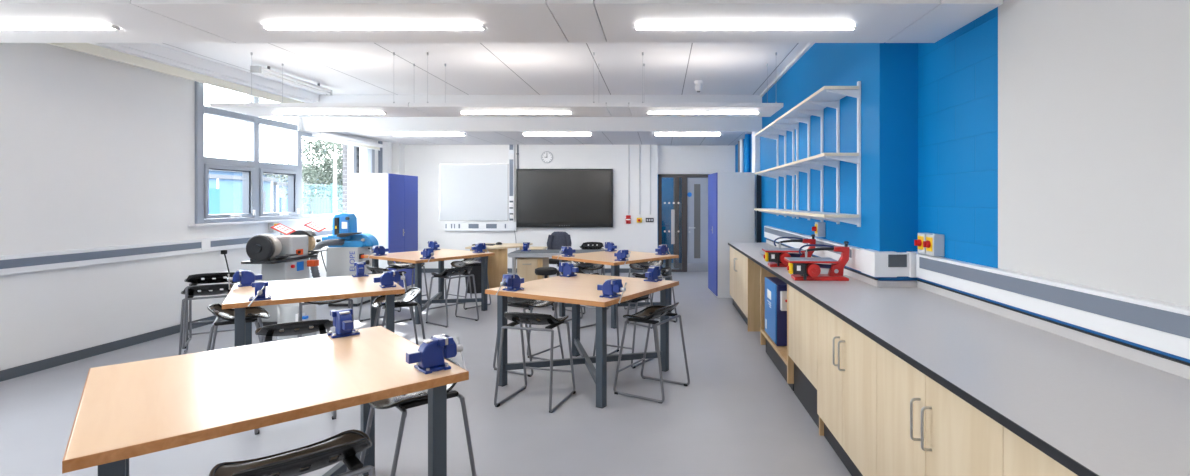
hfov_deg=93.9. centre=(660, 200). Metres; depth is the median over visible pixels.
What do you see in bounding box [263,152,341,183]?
tree
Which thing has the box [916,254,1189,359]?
dado trunking
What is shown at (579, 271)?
stool
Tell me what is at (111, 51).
roller blind
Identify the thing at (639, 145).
conduit
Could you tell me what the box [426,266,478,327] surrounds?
stool
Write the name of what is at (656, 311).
stool
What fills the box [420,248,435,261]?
vise
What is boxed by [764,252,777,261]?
switch
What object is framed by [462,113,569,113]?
diffuser
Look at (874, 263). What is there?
dado trunking
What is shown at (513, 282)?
vise
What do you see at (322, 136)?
roller blind
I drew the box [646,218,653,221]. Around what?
switch plate
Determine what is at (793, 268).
switch
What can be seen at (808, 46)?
trim
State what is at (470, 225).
outlet plate
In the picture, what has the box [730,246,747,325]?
base cabinet
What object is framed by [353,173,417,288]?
cupboard
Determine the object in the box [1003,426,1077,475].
base cabinet
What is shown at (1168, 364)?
wall trunking
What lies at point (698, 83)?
ceiling sensor
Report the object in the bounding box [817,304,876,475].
base cabinet
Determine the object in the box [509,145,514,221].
trunking
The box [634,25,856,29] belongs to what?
strip light
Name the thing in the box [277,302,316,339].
unit
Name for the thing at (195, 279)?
stool
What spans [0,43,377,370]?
wall
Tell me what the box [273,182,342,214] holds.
cabin
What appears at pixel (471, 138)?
ceiling
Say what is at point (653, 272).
vise
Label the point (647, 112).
strip light
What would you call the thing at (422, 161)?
wall
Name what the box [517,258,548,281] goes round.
drawer pedestal
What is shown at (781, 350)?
shelf
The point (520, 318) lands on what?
stool
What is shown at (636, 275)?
stool
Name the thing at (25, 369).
baseboard
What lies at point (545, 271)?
stool
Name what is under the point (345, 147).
brick pier
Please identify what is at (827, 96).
wall shelving
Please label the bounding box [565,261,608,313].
stool
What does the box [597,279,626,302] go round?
vise
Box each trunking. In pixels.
[0,228,331,274]
[445,222,516,230]
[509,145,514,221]
[764,226,863,270]
[766,239,1189,379]
[861,249,918,276]
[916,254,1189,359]
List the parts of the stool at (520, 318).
leg frame, seat mount, seat, seat mount, leg frame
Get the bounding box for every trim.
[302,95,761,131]
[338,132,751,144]
[378,141,382,172]
[383,142,391,172]
[738,141,739,171]
[740,139,742,171]
[745,134,749,171]
[752,132,759,242]
[760,43,814,96]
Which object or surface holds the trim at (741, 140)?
attached to the wall pier at (887, 73)
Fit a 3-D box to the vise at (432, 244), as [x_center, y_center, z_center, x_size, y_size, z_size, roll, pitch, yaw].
[-3.382,0.692,8.223,0.243,0.165,0.139,0,0,34]
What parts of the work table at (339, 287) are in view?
leg, leg, leg, leg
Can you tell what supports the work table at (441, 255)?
on the floor
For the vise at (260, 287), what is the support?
on the work table at (339, 287)
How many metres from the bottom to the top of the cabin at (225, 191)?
2.690 m
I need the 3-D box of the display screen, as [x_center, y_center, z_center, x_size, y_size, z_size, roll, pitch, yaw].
[-2.035,-0.042,11.748,2.047,1.242,0.104,0,0,0]
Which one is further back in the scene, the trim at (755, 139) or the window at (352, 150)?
the window at (352, 150)
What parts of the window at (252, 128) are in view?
sash, rail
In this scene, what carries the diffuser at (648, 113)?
attached to the strip light at (647, 112)
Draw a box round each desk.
[465,243,532,288]
[507,250,604,297]
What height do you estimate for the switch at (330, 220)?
0.145 m
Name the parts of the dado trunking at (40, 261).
lid, socket plate, lid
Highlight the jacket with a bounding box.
[547,231,571,249]
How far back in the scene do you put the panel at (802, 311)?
4.00 m
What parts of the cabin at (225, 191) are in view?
door, window panel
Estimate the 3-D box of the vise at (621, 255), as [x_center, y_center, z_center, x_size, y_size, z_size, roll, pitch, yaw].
[-0.470,0.692,6.777,0.243,0.165,0.139,0,0,42]
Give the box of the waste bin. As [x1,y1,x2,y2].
[464,256,487,293]
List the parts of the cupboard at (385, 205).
door, door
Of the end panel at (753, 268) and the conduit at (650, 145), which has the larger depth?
the conduit at (650, 145)
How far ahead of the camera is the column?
11.55 m
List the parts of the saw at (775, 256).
table plate, table frame, motor, arm, arm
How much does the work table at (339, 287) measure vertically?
0.807 m
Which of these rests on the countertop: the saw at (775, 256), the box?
the saw at (775, 256)
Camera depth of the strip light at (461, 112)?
6.45 m
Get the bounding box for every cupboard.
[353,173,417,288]
[708,172,754,297]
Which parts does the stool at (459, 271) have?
leg frame, seat mount, seat, leg frame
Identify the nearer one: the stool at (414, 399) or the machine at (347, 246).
the stool at (414, 399)
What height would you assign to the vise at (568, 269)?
0.165 m
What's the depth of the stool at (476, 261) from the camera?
8.12 m
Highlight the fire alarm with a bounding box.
[625,215,630,223]
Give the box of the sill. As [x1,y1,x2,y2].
[188,217,332,225]
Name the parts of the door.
pull handle, vision panel, kick plate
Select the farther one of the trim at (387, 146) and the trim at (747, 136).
the trim at (387, 146)
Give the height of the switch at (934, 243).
0.145 m
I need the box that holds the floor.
[0,263,851,475]
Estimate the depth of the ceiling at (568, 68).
6.81 m
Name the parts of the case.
label plate, panel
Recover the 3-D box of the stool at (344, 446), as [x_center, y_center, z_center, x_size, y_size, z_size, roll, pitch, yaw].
[-1.293,1.193,1.958,0.478,0.714,0.471,0,0,-43]
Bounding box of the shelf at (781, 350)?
[761,329,786,364]
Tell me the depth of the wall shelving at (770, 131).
7.02 m
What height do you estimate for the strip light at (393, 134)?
0.045 m
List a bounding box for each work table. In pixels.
[62,326,468,475]
[222,273,404,346]
[364,249,494,323]
[485,273,678,407]
[552,250,678,328]
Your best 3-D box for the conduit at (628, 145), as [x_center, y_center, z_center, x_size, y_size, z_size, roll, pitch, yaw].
[-0.675,-0.439,11.792,0.026,1.493,0.016,0,0,0]
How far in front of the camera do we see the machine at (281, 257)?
6.74 m
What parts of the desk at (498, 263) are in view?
modesty panel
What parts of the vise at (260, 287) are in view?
handle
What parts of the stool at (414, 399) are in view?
leg frame, seat, seat mount, leg frame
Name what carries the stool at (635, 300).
on the floor
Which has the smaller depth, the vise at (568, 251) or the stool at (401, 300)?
the stool at (401, 300)
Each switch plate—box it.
[296,249,302,254]
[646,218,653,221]
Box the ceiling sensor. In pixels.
[694,80,702,91]
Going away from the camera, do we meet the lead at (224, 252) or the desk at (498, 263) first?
the lead at (224, 252)
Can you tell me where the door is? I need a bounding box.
[658,174,709,271]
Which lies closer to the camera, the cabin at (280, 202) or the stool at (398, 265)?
the stool at (398, 265)
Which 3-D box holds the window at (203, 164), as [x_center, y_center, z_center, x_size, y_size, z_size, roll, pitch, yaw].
[-5.650,-0.631,7.162,0.150,1.838,0.935,0,0,0]
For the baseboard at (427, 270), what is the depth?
11.78 m
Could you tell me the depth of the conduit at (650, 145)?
11.78 m
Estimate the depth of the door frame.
12.50 m
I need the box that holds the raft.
[209,52,782,116]
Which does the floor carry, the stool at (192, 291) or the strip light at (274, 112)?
the stool at (192, 291)
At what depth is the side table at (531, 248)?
9.24 m
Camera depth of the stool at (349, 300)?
5.20 m
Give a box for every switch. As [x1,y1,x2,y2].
[268,222,278,231]
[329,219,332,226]
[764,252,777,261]
[787,263,803,274]
[812,222,824,236]
[914,233,933,254]
[923,234,943,256]
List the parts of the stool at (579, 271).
leg frame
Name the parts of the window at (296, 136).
head rail, rail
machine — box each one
[241,221,327,327]
[310,213,378,306]
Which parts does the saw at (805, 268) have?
table plate, table frame, motor, arm, arm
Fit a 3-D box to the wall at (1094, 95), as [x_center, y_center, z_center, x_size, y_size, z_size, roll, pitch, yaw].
[1.980,-0.055,4.975,0.200,3.210,14.350,0,0,0]
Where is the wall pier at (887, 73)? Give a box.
[735,43,917,280]
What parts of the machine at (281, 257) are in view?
label plate, drawer pull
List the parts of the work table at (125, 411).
leg, leg, leg, leg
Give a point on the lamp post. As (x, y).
(334, 156)
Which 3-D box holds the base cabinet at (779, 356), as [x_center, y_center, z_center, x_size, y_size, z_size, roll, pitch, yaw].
[1.288,1.107,5.060,0.523,0.886,1.220,0,0,0]
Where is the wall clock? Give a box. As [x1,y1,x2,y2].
[541,151,552,162]
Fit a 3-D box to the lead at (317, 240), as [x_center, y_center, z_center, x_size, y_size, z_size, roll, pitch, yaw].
[-5.505,1.094,9.097,0.065,0.908,0.304,0,0,36]
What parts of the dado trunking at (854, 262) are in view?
lid, lid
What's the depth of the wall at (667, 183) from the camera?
13.60 m
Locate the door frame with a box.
[673,178,678,268]
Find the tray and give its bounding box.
[241,254,317,263]
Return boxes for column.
[392,143,404,174]
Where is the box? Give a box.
[114,43,318,101]
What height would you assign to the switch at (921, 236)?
0.145 m
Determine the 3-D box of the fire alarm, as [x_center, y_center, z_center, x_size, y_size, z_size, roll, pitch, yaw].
[-0.686,0.415,11.752,0.120,0.180,0.095,0,0,0]
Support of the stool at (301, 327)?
on the floor
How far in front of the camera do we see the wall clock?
11.78 m
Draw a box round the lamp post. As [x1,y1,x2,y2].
[331,153,338,213]
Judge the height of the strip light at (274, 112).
0.020 m
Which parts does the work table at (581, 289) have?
leg, leg, leg, leg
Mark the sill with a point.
(282, 220)
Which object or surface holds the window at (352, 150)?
in the wall at (95, 151)
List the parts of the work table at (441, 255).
leg, leg, leg, leg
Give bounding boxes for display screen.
[516,169,612,226]
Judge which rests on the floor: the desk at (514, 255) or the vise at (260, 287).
the desk at (514, 255)
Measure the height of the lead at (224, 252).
0.908 m
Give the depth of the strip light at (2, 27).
3.24 m
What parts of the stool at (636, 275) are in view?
leg frame, seat, leg frame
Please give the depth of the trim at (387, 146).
11.22 m
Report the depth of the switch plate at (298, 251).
6.94 m
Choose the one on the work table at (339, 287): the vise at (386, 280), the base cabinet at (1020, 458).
the vise at (386, 280)
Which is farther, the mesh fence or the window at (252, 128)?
the mesh fence
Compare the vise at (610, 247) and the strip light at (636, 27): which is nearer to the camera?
the strip light at (636, 27)
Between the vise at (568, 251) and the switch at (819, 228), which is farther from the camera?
the vise at (568, 251)
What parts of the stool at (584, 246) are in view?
seat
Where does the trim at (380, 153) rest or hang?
attached to the wall at (95, 151)
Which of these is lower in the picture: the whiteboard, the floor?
the floor
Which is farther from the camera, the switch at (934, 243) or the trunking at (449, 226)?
the trunking at (449, 226)
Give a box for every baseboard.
[0,306,259,381]
[422,268,647,272]
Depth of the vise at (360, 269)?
5.36 m
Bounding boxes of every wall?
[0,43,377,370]
[405,145,657,267]
[658,145,734,173]
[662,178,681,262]
[918,0,1189,306]
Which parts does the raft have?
panel, panel, panel, panel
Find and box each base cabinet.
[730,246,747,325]
[760,266,793,390]
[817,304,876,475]
[877,343,1002,475]
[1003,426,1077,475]
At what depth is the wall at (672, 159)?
11.96 m
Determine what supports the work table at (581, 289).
on the floor
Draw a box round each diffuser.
[275,113,382,113]
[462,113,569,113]
[648,113,756,113]
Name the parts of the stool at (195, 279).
leg frame, seat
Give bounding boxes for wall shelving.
[755,123,794,217]
[771,81,860,226]
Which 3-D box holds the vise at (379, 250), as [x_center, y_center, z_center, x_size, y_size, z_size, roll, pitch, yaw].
[-3.775,0.692,7.406,0.139,0.165,0.243,0,0,34]
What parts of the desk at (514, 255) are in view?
leg frame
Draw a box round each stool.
[179,284,234,354]
[182,272,240,348]
[207,304,269,350]
[209,429,375,475]
[254,319,336,434]
[297,298,353,337]
[357,358,475,475]
[358,266,411,325]
[372,287,425,344]
[381,260,427,311]
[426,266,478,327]
[445,257,490,309]
[493,296,563,376]
[494,312,575,412]
[528,267,556,310]
[554,270,598,328]
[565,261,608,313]
[579,242,604,274]
[593,294,656,368]
[613,302,689,402]
[624,260,664,308]
[626,267,677,328]
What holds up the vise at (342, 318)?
on the work table at (125, 411)
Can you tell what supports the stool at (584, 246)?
on the floor
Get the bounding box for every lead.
[221,250,229,271]
[316,239,325,269]
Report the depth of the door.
11.92 m
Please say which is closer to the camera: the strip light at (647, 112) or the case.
the case
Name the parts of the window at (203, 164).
rail, sash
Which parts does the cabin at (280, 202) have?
window panel, door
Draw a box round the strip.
[767,238,1189,362]
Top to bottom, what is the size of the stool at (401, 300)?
0.714 m
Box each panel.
[748,258,759,331]
[756,175,761,242]
[788,285,823,435]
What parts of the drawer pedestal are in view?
drawer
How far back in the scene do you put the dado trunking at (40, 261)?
5.68 m
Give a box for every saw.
[762,234,815,266]
[784,241,849,280]
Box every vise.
[227,270,261,289]
[248,281,271,306]
[327,308,359,338]
[352,262,368,276]
[368,246,388,257]
[373,270,405,289]
[406,334,467,373]
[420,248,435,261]
[427,241,439,249]
[471,243,487,252]
[496,274,523,294]
[521,242,530,250]
[556,262,577,276]
[557,246,575,258]
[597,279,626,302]
[603,242,616,251]
[614,250,630,263]
[644,265,663,281]
[655,244,669,254]
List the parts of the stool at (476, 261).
leg frame, seat, leg frame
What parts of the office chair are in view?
seat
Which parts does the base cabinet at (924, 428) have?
door, handle, handle, door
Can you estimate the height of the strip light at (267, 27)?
0.020 m
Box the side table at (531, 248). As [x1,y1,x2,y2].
[528,247,547,249]
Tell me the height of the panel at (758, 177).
1.950 m
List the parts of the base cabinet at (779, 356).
panel, panel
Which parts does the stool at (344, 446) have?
seat mount, leg frame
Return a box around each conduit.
[628,145,628,214]
[639,145,639,214]
[650,145,650,214]
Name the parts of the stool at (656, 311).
leg frame, seat mount, seat, seat mount, leg frame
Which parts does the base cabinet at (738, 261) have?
door, door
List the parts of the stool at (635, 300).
leg frame, seat mount, leg frame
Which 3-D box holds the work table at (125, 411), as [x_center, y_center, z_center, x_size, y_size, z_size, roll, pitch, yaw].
[-1.680,1.147,2.420,1.200,0.807,1.200,0,0,-43]
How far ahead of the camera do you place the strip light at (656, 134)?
9.71 m
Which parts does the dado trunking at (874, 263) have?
lid, lid, lid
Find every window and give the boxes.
[195,81,255,223]
[246,94,299,220]
[291,131,338,218]
[348,145,374,212]
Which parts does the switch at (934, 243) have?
knob, plate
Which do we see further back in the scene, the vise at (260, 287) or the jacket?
the jacket
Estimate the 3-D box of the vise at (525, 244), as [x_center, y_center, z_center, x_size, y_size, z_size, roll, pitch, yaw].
[-2.138,0.757,8.790,0.139,0.165,0.243,0,0,0]
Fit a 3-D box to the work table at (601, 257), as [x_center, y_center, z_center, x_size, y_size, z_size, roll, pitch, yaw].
[-0.601,1.147,7.405,1.200,0.807,1.200,0,0,42]
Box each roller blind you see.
[48,43,313,102]
[312,132,382,150]
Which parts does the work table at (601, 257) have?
leg, leg, leg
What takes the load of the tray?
on the machine at (281, 257)
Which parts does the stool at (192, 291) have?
leg frame, seat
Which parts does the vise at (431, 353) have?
handle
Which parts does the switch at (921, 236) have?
knob, plate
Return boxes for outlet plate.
[469,224,478,227]
[486,224,496,227]
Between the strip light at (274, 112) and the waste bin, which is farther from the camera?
the waste bin
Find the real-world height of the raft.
0.630 m
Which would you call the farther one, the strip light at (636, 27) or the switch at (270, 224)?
the switch at (270, 224)
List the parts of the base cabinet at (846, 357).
door, handle, handle, door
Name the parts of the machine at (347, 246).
label plate, plate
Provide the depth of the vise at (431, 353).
2.42 m
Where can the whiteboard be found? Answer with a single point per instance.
(467, 192)
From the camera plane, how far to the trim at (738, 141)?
11.03 m
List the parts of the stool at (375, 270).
leg frame, seat, leg frame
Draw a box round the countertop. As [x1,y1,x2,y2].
[728,243,1189,475]
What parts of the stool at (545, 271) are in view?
seat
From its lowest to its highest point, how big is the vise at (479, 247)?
0.165 m
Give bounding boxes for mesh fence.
[302,182,342,214]
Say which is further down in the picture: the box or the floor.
the floor
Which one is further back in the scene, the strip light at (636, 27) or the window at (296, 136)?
the window at (296, 136)
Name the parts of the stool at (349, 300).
leg frame, seat, leg frame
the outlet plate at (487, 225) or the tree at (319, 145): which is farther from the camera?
the tree at (319, 145)
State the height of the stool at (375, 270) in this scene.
0.714 m
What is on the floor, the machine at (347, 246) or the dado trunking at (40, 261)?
the machine at (347, 246)
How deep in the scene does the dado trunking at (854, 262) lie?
5.38 m
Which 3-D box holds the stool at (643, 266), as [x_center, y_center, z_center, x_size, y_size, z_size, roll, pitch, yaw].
[-0.198,1.193,7.857,0.478,0.714,0.471,0,0,42]
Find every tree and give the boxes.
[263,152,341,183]
[278,137,342,212]
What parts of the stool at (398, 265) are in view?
seat, leg frame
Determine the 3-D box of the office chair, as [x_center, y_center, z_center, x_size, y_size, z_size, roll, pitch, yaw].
[-1.846,1.085,9.973,0.598,0.930,0.572,0,0,0]
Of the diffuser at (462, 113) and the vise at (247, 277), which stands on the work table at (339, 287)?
the vise at (247, 277)
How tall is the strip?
0.034 m
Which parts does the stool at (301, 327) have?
leg frame, seat mount, seat, leg frame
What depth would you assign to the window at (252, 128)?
7.85 m
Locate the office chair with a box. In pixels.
[549,234,568,275]
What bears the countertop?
on the base cabinet at (738, 261)
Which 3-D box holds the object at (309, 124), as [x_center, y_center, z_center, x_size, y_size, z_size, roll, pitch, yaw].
[-2.033,-1.375,8.750,7.275,0.570,0.100,0,0,0]
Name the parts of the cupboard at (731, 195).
door, door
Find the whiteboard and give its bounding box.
[439,164,507,220]
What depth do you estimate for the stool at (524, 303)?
5.04 m
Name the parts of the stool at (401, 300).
leg frame, seat, seat mount, leg frame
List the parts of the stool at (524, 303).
leg frame, seat mount, seat, leg frame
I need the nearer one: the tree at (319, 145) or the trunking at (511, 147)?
the trunking at (511, 147)
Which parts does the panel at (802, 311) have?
panel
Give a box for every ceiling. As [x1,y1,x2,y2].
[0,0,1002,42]
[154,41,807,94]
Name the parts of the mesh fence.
post, panel, post, panel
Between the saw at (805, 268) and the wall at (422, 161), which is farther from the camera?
the wall at (422, 161)
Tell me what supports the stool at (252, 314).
on the floor
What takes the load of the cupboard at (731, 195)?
on the floor
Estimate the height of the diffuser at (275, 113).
0.012 m
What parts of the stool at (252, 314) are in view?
leg frame, seat mount, leg frame, seat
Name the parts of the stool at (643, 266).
leg frame, seat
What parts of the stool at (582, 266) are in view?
seat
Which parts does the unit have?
control panel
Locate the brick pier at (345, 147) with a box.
[343,144,359,212]
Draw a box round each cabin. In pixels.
[209,174,275,214]
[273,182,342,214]
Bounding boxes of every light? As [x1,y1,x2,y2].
[0,25,119,29]
[250,66,332,95]
[262,25,485,29]
[273,112,386,113]
[392,133,465,135]
[460,112,571,113]
[523,133,591,135]
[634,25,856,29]
[647,112,758,113]
[655,133,720,135]
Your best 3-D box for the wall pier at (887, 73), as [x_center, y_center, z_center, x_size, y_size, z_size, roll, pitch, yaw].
[1.765,-0.055,8.040,0.330,3.210,8.020,0,0,0]
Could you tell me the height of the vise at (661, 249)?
0.165 m
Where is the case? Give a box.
[765,277,786,345]

